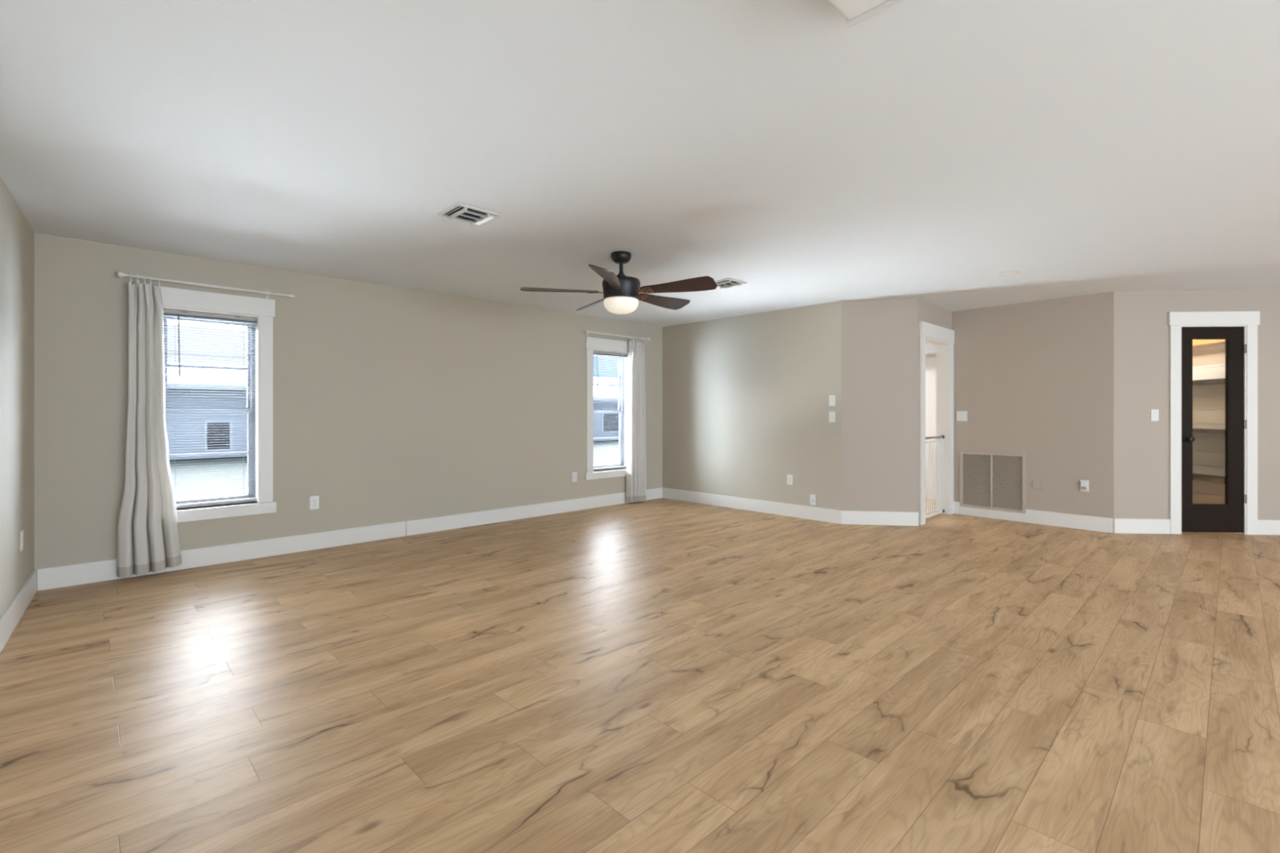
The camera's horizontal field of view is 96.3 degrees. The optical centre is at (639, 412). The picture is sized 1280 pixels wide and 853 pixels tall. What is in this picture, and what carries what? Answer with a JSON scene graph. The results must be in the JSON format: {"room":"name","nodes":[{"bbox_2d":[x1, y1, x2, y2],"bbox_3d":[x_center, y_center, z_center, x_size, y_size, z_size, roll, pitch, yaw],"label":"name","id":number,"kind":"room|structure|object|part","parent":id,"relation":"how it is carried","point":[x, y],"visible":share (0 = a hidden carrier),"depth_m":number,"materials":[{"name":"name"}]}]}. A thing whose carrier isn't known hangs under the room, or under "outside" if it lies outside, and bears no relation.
{"room":"empty living room","nodes":[
{"label":"empty living room","id":0,"kind":"room"},
{"bbox_2d":[0,176,34,618],"bbox_3d":[0.133,-0.007,-1.099,0.121,2.440,13.140,0,0,-41],"label":"wall","id":1,"kind":"structure","parent":0,"point":[16,234],"depth_m":3.32,"materials":[{"name":"beige paint"}]},
{"bbox_2d":[0,568,37,653],"bbox_3d":[0.145,1.139,-1.009,0.019,0.147,13.020,0,0,-41],"label":"baseboard","id":2,"kind":"structure","parent":1,"relation":"attached to","point":[9,620],"depth_m":3.29,"materials":[{"name":"white paint"}]},
{"bbox_2d":[20,529,23,551],"bbox_3d":[-3.757,0.776,3.489,0.010,0.118,0.074,0,0,-41],"label":"wall outlet","id":3,"kind":"object","parent":1,"relation":"attached to","point":[22,531],"visible":1,"depth_m":3.48,"materials":[{"name":"white plastic"}]},
{"bbox_2d":[34,232,662,569],"bbox_3d":[-2.000,-0.007,6.103,6.510,2.440,0.200,0,0,-44],"label":"wall","id":4,"kind":"structure","parent":0,"point":[392,404],"depth_m":5.26,"materials":[{"name":"beige paint"}]},
{"bbox_2d":[117,271,295,298],"bbox_3d":[-3.386,-0.998,4.551,1.130,0.065,0.101,0,0,-44],"label":"curtain rod","id":5,"kind":"object","parent":4,"relation":"attached to","point":[120,274],"visible":0.99,"depth_m":4.47,"materials":[{"name":"white metal"}]},
{"bbox_2d":[116,279,182,577],"bbox_3d":[-3.635,0.106,4.262,0.368,2.157,0.102,0,0,-44],"label":"curtain","id":6,"kind":"object","parent":5,"relation":"hanging from","point":[148,540],"visible":1,"depth_m":4.22,"materials":[{"name":"white fabric"}]},
{"bbox_2d":[156,285,276,522],"bbox_3d":[-3.471,-0.057,4.632,0.886,1.804,0.186,0,0,-44],"label":"window","id":7,"kind":"structure","parent":4,"relation":"in","point":[263,309],"depth_m":4.80,"materials":[{"name":"white paint"}]},
{"bbox_3d":[-3.526,-0.391,4.689,0.570,0.743,0.022,0,0,-44],"label":"sash","id":8,"kind":"part","parent":7,"relation":"part of","materials":[{"name":"grey plastic"}]},
{"bbox_3d":[-3.509,0.349,4.671,0.570,0.737,0.022,0,0,-44],"label":"sash","id":9,"kind":"part","parent":7,"relation":"part of","materials":[{"name":"grey plastic"}]},
{"bbox_2d":[163,309,256,507],"bbox_3d":[-3.451,-0.032,4.612,0.618,1.537,0.044,0,0,-44],"label":"window blind","id":10,"kind":"object","parent":7,"relation":"attached to","point":[170,313],"visible":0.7,"depth_m":4.62,"materials":[{"name":"beige plastic"}]},
{"bbox_3d":[-3.456,0.726,4.616,0.618,0.022,0.026,0,0,-44],"label":"rail","id":11,"kind":"part","parent":10,"relation":"part of","materials":[{"name":"beige"}]},
{"bbox_3d":[-3.515,-0.024,4.677,0.626,1.553,0.060,0,0,-44],"label":"frame","id":12,"kind":"part","parent":7,"relation":"part of","materials":[{"name":"grey plastic"}]},
{"bbox_3d":[-3.471,0.799,4.632,0.886,0.092,0.186,0,0,-44],"label":"sill","id":13,"kind":"part","parent":7,"relation":"part of","materials":[{"name":"white paint"}]},
{"bbox_3d":[-3.509,0.349,4.671,0.526,0.689,0.004,0,0,-44],"label":"glass pane","id":14,"kind":"part","parent":7,"relation":"part of","materials":[{"name":"clear glass"}]},
{"bbox_2d":[309,495,319,509],"bbox_3d":[-2.891,0.797,5.094,0.074,0.118,0.009,0,0,-44],"label":"wall outlet","id":15,"kind":"object","parent":4,"relation":"attached to","point":[313,500],"visible":1,"depth_m":5.09,"materials":[{"name":"white plastic"}]},
{"bbox_2d":[37,487,662,591],"bbox_3d":[-1.896,1.139,6.054,6.158,0.147,0.016,0,0,-44],"label":"baseboard","id":16,"kind":"structure","parent":4,"relation":"attached to","point":[49,578],"depth_m":5.14,"materials":[{"name":"white paint"}]},
{"bbox_2d":[572,471,577,481],"bbox_3d":[-0.811,0.794,7.110,0.074,0.118,0.009,0,0,-44],"label":"wall outlet","id":17,"kind":"object","parent":4,"relation":"attached to","point":[575,473],"visible":1,"depth_m":7.11,"materials":[{"name":"white plastic"}]},
{"bbox_2d":[584,337,628,479],"bbox_3d":[-0.425,-0.057,7.584,0.886,1.804,0.186,0,0,-44],"label":"window","id":18,"kind":"structure","parent":4,"relation":"in","point":[592,344],"depth_m":7.40,"materials":[{"name":"white paint"}]},
{"bbox_3d":[-0.425,0.799,7.584,0.886,0.092,0.186,0,0,-44],"label":"sill","id":19,"kind":"part","parent":18,"relation":"part of","materials":[{"name":"white paint"}]},
{"bbox_3d":[-0.480,-0.391,7.641,0.570,0.743,0.022,0,0,-44],"label":"sash","id":20,"kind":"part","parent":18,"relation":"part of","materials":[{"name":"grey plastic"}]},
{"bbox_3d":[-0.462,0.349,7.623,0.570,0.737,0.022,0,0,-44],"label":"sash","id":21,"kind":"part","parent":18,"relation":"part of","materials":[{"name":"grey plastic"}]},
{"bbox_3d":[-0.469,-0.024,7.630,0.626,1.553,0.060,0,0,-44],"label":"frame","id":22,"kind":"part","parent":18,"relation":"part of","materials":[{"name":"grey plastic"}]},
{"bbox_2d":[593,351,626,470],"bbox_3d":[-0.405,-0.032,7.564,0.618,1.537,0.044,0,0,-44],"label":"window blind","id":23,"kind":"object","parent":18,"relation":"attached to","point":[597,353],"visible":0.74,"depth_m":7.59,"materials":[{"name":"beige plastic"}]},
{"bbox_3d":[-0.409,0.726,7.569,0.618,0.022,0.026,0,0,-44],"label":"rail","id":24,"kind":"part","parent":23,"relation":"part of","materials":[{"name":"beige plastic"}]},
{"bbox_2d":[585,329,650,341],"bbox_3d":[-0.289,-1.010,7.553,1.125,0.065,0.101,0,0,-44],"label":"curtain rod","id":25,"kind":"object","parent":4,"relation":"attached to","point":[587,331],"visible":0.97,"depth_m":7.52,"materials":[{"name":"white metal"}]},
{"bbox_2d":[626,338,646,502],"bbox_3d":[-0.037,0.108,7.743,0.321,2.186,0.106,0,0,-44],"label":"curtain","id":26,"kind":"object","parent":25,"relation":"hanging from","point":[636,452],"visible":1,"depth_m":7.68,"materials":[{"name":"white fabric"}]},
{"bbox_2d":[0,497,1279,852],"bbox_3d":[3.716,1.273,2.267,10.600,0.120,13.266,0,0,-44],"label":"floor","id":27,"kind":"structure","parent":0,"point":[660,675],"depth_m":2.42,"materials":[{"name":"brown wood"}]},
{"bbox_2d":[0,0,1279,327],"bbox_3d":[3.749,-1.287,2.519,11.400,0.120,13.450,0,0,-44],"label":"ceiling","id":28,"kind":"structure","parent":0,"point":[929,151],"depth_m":2.56,"materials":[{"name":"white paint"}]},
{"bbox_2d":[436,202,501,226],"bbox_3d":[-1.054,-1.214,3.539,0.290,0.032,0.270,0,0,-44],"label":"ceiling vent","id":29,"kind":"object","parent":28,"relation":"in","point":[457,211],"visible":1,"depth_m":3.52,"materials":[{"name":"grey metal"}]},
{"bbox_2d":[520,250,717,314],"bbox_3d":[-0.109,-0.996,4.461,1.412,0.463,1.474,0,0,-44],"label":"ceiling fan","id":30,"kind":"object","parent":28,"relation":"hanging from","point":[621,295],"visible":1,"depth_m":4.31,"materials":[{"name":"brown metal"}]},
{"bbox_3d":[-0.606,-0.928,4.341,0.585,0.007,0.176,0,19,-10],"label":"blade","id":31,"kind":"part","parent":30,"relation":"part of","materials":[{"name":"brown wood"}]},
{"bbox_3d":[-0.362,-0.928,4.834,0.176,0.007,0.585,-21,10,-26],"label":"blade","id":32,"kind":"part","parent":30,"relation":"part of","materials":[{"name":"brown wood"}]},
{"bbox_3d":[-0.213,-0.928,3.957,0.176,0.007,0.585,19,3,8],"label":"blade","id":33,"kind":"part","parent":30,"relation":"part of","materials":[{"name":"brown wood"}]},
{"bbox_3d":[-0.145,-0.818,4.420,0.271,0.108,0.271,0,0,-44],"label":"lamp shade","id":34,"kind":"part","parent":30,"relation":"part of","materials":[{"name":"white glass"}]},
{"bbox_3d":[0.182,-0.928,4.754,0.585,0.007,0.176,0,-19,-45],"label":"blade","id":35,"kind":"part","parent":30,"relation":"part of","materials":[{"name":"brown wood"}]},
{"bbox_3d":[0.274,-0.928,4.213,0.585,0.007,0.176,0,-19,26],"label":"blade","id":36,"kind":"part","parent":30,"relation":"part of","materials":[{"name":"brown wood"}]},
{"bbox_2d":[715,278,746,288],"bbox_3d":[0.807,-1.214,5.412,0.280,0.032,0.280,0,0,-44],"label":"ceiling vent","id":37,"kind":"object","parent":28,"relation":"in","point":[726,282],"visible":0.78,"depth_m":5.37,"materials":[{"name":"grey metal"}]},
{"bbox_2d":[828,0,904,27],"bbox_3d":[0.281,-1.188,1.184,1.240,0.079,0.300,0,0,-44],"label":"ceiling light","id":38,"kind":"object","parent":28,"relation":"attached to","point":[855,11],"visible":1,"depth_m":1.63,"materials":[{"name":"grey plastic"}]},
{"bbox_2d":[997,271,1020,275],"bbox_3d":[3.243,-1.222,5.043,0.168,0.010,0.168,0,0,-44],"label":"ceiling fitting","id":39,"kind":"object","parent":28,"relation":"attached to","point":[1009,273],"visible":1,"depth_m":5.02,"materials":[{"name":"white plastic"}]},
{"bbox_2d":[662,300,841,510],"bbox_3d":[1.305,-0.007,7.283,0.120,2.440,2.706,0,0,-44],"label":"wall","id":40,"kind":"structure","parent":0,"point":[746,407],"depth_m":7.06,"materials":[{"name":"beige paint"}]},
{"bbox_2d":[662,487,841,524],"bbox_3d":[1.259,1.139,7.234,0.016,0.147,2.712,0,0,-44],"label":"baseboard","id":41,"kind":"structure","parent":40,"relation":"attached to","point":[828,515],"depth_m":7.03,"materials":[{"name":"white paint"}]},
{"bbox_2d":[786,474,792,484],"bbox_3d":[1.756,0.783,6.725,0.009,0.118,0.074,0,0,-44],"label":"wall outlet","id":42,"kind":"object","parent":40,"relation":"attached to","point":[789,477],"visible":1,"depth_m":6.72,"materials":[{"name":"white plastic"}]},
{"bbox_2d":[809,493,816,505],"bbox_3d":[1.960,0.985,6.509,0.018,0.118,0.074,0,0,-44],"label":"cable plate","id":43,"kind":"object","parent":40,"relation":"attached to","point":[812,497],"visible":1,"depth_m":6.50,"materials":[{"name":"white plastic"}]},
{"bbox_2d":[829,395,835,405],"bbox_3d":[2.124,-0.137,6.343,0.012,0.118,0.074,0,0,-44],"label":"light switch","id":44,"kind":"object","parent":40,"relation":"attached to","point":[832,397],"visible":1,"depth_m":6.34,"materials":[{"name":"white plastic"}]},
{"bbox_2d":[829,411,835,422],"bbox_3d":[2.125,0.044,6.344,0.011,0.118,0.074,0,0,-44],"label":"light switch","id":45,"kind":"object","parent":40,"relation":"attached to","point":[832,414],"visible":1,"depth_m":6.34,"materials":[{"name":"white plastic"}]},
{"bbox_2d":[841,298,917,511],"bbox_3d":[2.603,-0.007,6.278,0.790,2.440,0.120,0,0,8],"label":"wall","id":46,"kind":"structure","parent":0,"point":[879,337],"depth_m":6.22,"materials":[{"name":"beige paint"}]},
{"bbox_2d":[841,510,918,525],"bbox_3d":[2.593,1.139,6.210,0.800,0.147,0.018,0,0,8],"label":"baseboard","id":47,"kind":"structure","parent":46,"relation":"attached to","point":[858,517],"depth_m":6.20,"materials":[{"name":"white paint"}]},
{"bbox_2d":[925,342,936,499],"bbox_3d":[2.750,-0.007,7.754,2.590,2.440,2.340,0,0,-44],"label":"wall","id":48,"kind":"structure","parent":0,"point":[931,362],"depth_m":8.08,"materials":[{"name":"white paint"}]},
{"bbox_2d":[925,351,936,356],"bbox_3d":[3.504,-0.802,8.478,0.300,0.067,2.050,0,0,-44],"label":"closet shelf","id":49,"kind":"object","parent":48,"relation":"attached to","point":[933,353],"visible":0.02,"depth_m":7.83,"materials":[{"name":"white paint"}]},
{"bbox_3d":[3.425,-0.782,8.401,0.028,0.027,2.050,0,0,-44],"label":"hanging rod","id":50,"kind":"part","parent":49,"relation":"part of","materials":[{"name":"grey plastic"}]},
{"bbox_2d":[917,298,951,525],"bbox_3d":[3.334,-0.007,6.598,1.100,2.440,0.130,0,0,-44],"label":"wall","id":51,"kind":"structure","parent":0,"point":[928,313],"depth_m":6.25,"materials":[{"name":"beige paint"}]},
{"bbox_2d":[920,320,954,524],"bbox_3d":[3.358,0.111,6.608,1.044,2.205,0.168,0,0,-44],"label":"door","id":52,"kind":"structure","parent":51,"relation":"attached to","point":[943,338],"depth_m":6.85,"materials":[{"name":"white paint"}]},
{"bbox_2d":[925,435,944,518],"bbox_3d":[3.358,0.734,6.624,0.794,0.931,0.039,0,0,-44],"label":"baby gate","id":53,"kind":"object","parent":52,"relation":"attached to","point":[940,509],"visible":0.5,"depth_m":6.73,"materials":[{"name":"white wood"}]},
{"bbox_3d":[3.322,0.333,6.589,0.568,0.020,0.018,0,0,-44],"label":"rail","id":54,"kind":"part","parent":53,"relation":"part of","materials":[{"name":"white wood"}]},
{"bbox_3d":[3.322,1.142,6.589,0.568,0.018,0.018,0,0,-44],"label":"rail","id":55,"kind":"part","parent":53,"relation":"part of","materials":[{"name":"white wood"}]},
{"bbox_3d":[3.360,0.287,6.626,0.729,0.025,0.030,0,0,-44],"label":"handle","id":56,"kind":"part","parent":53,"relation":"part of","materials":[{"name":"grey metal"}]},
{"bbox_2d":[951,291,1113,518],"bbox_3d":[4.323,-0.007,6.403,0.120,2.440,1.527,0,0,-41],"label":"wall","id":57,"kind":"structure","parent":0,"point":[1033,379],"depth_m":6.22,"materials":[{"name":"beige paint"}]},
{"bbox_2d":[956,411,967,421],"bbox_3d":[3.843,0.038,6.848,0.012,0.118,0.118,0,0,-42],"label":"light switch","id":58,"kind":"object","parent":57,"relation":"attached to","point":[961,415],"visible":1,"depth_m":6.84,"materials":[{"name":"white plastic"}]},
{"bbox_2d":[960,451,1026,513],"bbox_3d":[4.049,0.784,6.606,0.024,0.657,0.670,0,0,-41],"label":"air vent","id":59,"kind":"object","parent":57,"relation":"in","point":[993,481],"visible":1,"depth_m":6.59,"materials":[{"name":"beige metal"}]},
{"bbox_2d":[953,501,1113,533],"bbox_3d":[4.277,1.139,6.353,0.016,0.147,1.502,0,0,-41],"label":"baseboard","id":60,"kind":"structure","parent":57,"relation":"attached to","point":[1037,517],"depth_m":6.20,"materials":[{"name":"white paint"}]},
{"bbox_2d":[1031,481,1044,489],"bbox_3d":[4.354,0.791,6.268,0.014,0.080,0.116,0,0,-42],"label":"blank plate","id":61,"kind":"object","parent":57,"relation":"attached to","point":[1035,485],"visible":1,"depth_m":6.26,"materials":[{"name":"beige plastic"}]},
{"bbox_2d":[1080,480,1088,491],"bbox_3d":[4.624,0.758,5.966,0.010,0.118,0.074,0,0,-42],"label":"wall outlet","id":62,"kind":"object","parent":57,"relation":"attached to","point":[1087,481],"visible":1,"depth_m":5.96,"materials":[{"name":"white plastic"}]},
{"bbox_2d":[1080,481,1087,489],"bbox_3d":[4.609,0.753,5.953,0.030,0.082,0.048,0,0,-41],"label":"plug","id":63,"kind":"object","parent":62,"relation":"attached to","point":[1083,484],"visible":1,"depth_m":5.94,"materials":[{"name":"white plastic"}]},
{"bbox_2d":[1113,289,1279,519],"bbox_3d":[6.087,-0.007,5.789,2.604,2.440,0.120,0,0,3],"label":"wall","id":64,"kind":"structure","parent":0,"point":[1140,327],"depth_m":5.77,"materials":[{"name":"beige paint"}]},
{"bbox_2d":[1151,408,1159,421],"bbox_3d":[5.178,0.023,5.767,0.074,0.118,0.012,0,0,3],"label":"light switch","id":65,"kind":"object","parent":64,"relation":"attached to","point":[1154,412],"visible":1,"depth_m":5.77,"materials":[{"name":"white plastic"}]},
{"bbox_2d":[1113,518,1279,534],"bbox_3d":[6.082,1.139,5.721,2.608,0.147,0.016,0,0,3],"label":"baseboard","id":66,"kind":"structure","parent":64,"relation":"attached to","point":[1131,526],"depth_m":5.76,"materials":[{"name":"white paint"}]},
{"bbox_2d":[1192,472,1225,484],"bbox_3d":[6.158,0.773,6.286,0.220,0.184,0.860,0,0,3],"label":"shelf","id":67,"kind":"object","parent":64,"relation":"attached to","point":[1197,477],"visible":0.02,"depth_m":6.12,"materials":[{"name":"brown wood"}]},
{"bbox_2d":[1192,378,1225,385],"bbox_3d":[6.158,-0.269,6.286,0.220,0.174,0.860,0,0,3],"label":"shelf","id":68,"kind":"object","parent":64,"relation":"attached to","point":[1214,381],"visible":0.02,"depth_m":6.11,"materials":[{"name":"beige wood"}]},
{"bbox_2d":[1192,364,1225,380],"bbox_3d":[6.157,-0.431,6.286,0.204,0.150,0.838,0,0,3],"label":"storage box","id":69,"kind":"object","parent":68,"relation":"on","point":[1211,371],"visible":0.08,"depth_m":6.09,"materials":[{"name":"white"}]},
{"bbox_3d":[6.157,-0.495,6.286,0.204,0.022,0.838,0,0,3],"label":"lid","id":70,"kind":"part","parent":69,"relation":"part of","materials":[{"name":"white"}]},
{"bbox_2d":[1192,428,1225,433],"bbox_3d":[6.158,0.261,6.286,0.220,0.168,0.860,0,0,3],"label":"shelf","id":71,"kind":"object","parent":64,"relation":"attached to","point":[1194,430],"visible":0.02,"depth_m":6.09,"materials":[{"name":"beige wood"}]},
{"bbox_2d":[1167,311,1259,534],"bbox_3d":[5.734,0.101,5.769,0.858,2.224,0.193,0,0,3],"label":"door","id":72,"kind":"structure","parent":64,"relation":"in","point":[1239,329],"depth_m":5.74,"materials":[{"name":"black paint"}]},
{"bbox_3d":[5.481,0.261,5.720,0.062,0.062,0.069,0,0,3],"label":"knob","id":73,"kind":"part","parent":72,"relation":"part of","materials":[{"name":"black metal"}]},
{"bbox_2d":[1192,351,1225,497],"bbox_3d":[5.717,-0.007,6.358,1.310,2.440,0.979,0,0,3],"label":"shelf","id":74,"kind":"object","parent":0,"point":[1220,352],"depth_m":6.31,"materials":[{"name":"beige wood"}]},
{"bbox_2d":[1192,339,1225,348],"bbox_3d":[6.158,-0.702,6.286,0.220,0.194,0.860,0,0,3],"label":"ceiling","id":75,"kind":"structure","parent":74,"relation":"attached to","point":[1196,343],"depth_m":6.16,"materials":[{"name":"white paint"}]},
{"bbox_2d":[1192,344,1225,504],"bbox_3d":[6.276,0.043,6.282,0.013,2.319,0.873,0,0,3],"label":"wall","id":76,"kind":"structure","parent":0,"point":[1206,409],"depth_m":6.34,"materials":[{"name":"beige paint"}]},
{"label":"outside","id":77,"kind":"structure","parent":0,"visible":0},
{"bbox_2d":[168,440,619,500],"bbox_3d":[-13.462,1.663,36.806,100.000,0.200,59.750,0,0,-44],"label":"ground","id":78,"kind":"structure","parent":77,"point":[228,463],"depth_m":14.91,"materials":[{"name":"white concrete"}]},
{"bbox_2d":[167,361,247,459],"bbox_3d":[-18.716,-0.237,22.469,21.400,3.600,9.930,0,0,-44],"label":"house","id":79,"kind":"structure","parent":78,"relation":"on","point":[235,427],"depth_m":19.94,"materials":[{"name":"grey"}]},
{"bbox_3d":[-14.739,0.803,20.053,0.650,0.920,0.025,0,0,-44],"label":"pane","id":80,"kind":"part","parent":79,"relation":"part of","materials":[{"name":"grey"}]},
{"bbox_2d":[593,376,619,440],"bbox_3d":[-3.635,-0.412,37.083,14.400,3.950,9.930,0,0,-44],"label":"house","id":81,"kind":"structure","parent":78,"relation":"on","point":[607,430],"depth_m":32.63,"materials":[{"name":"grey"}]},
{"bbox_3d":[-1.651,0.438,32.736,1.200,1.250,0.025,0,0,-44],"label":"pane","id":82,"kind":"part","parent":81,"relation":"part of","materials":[{"name":"grey"}]}
]}

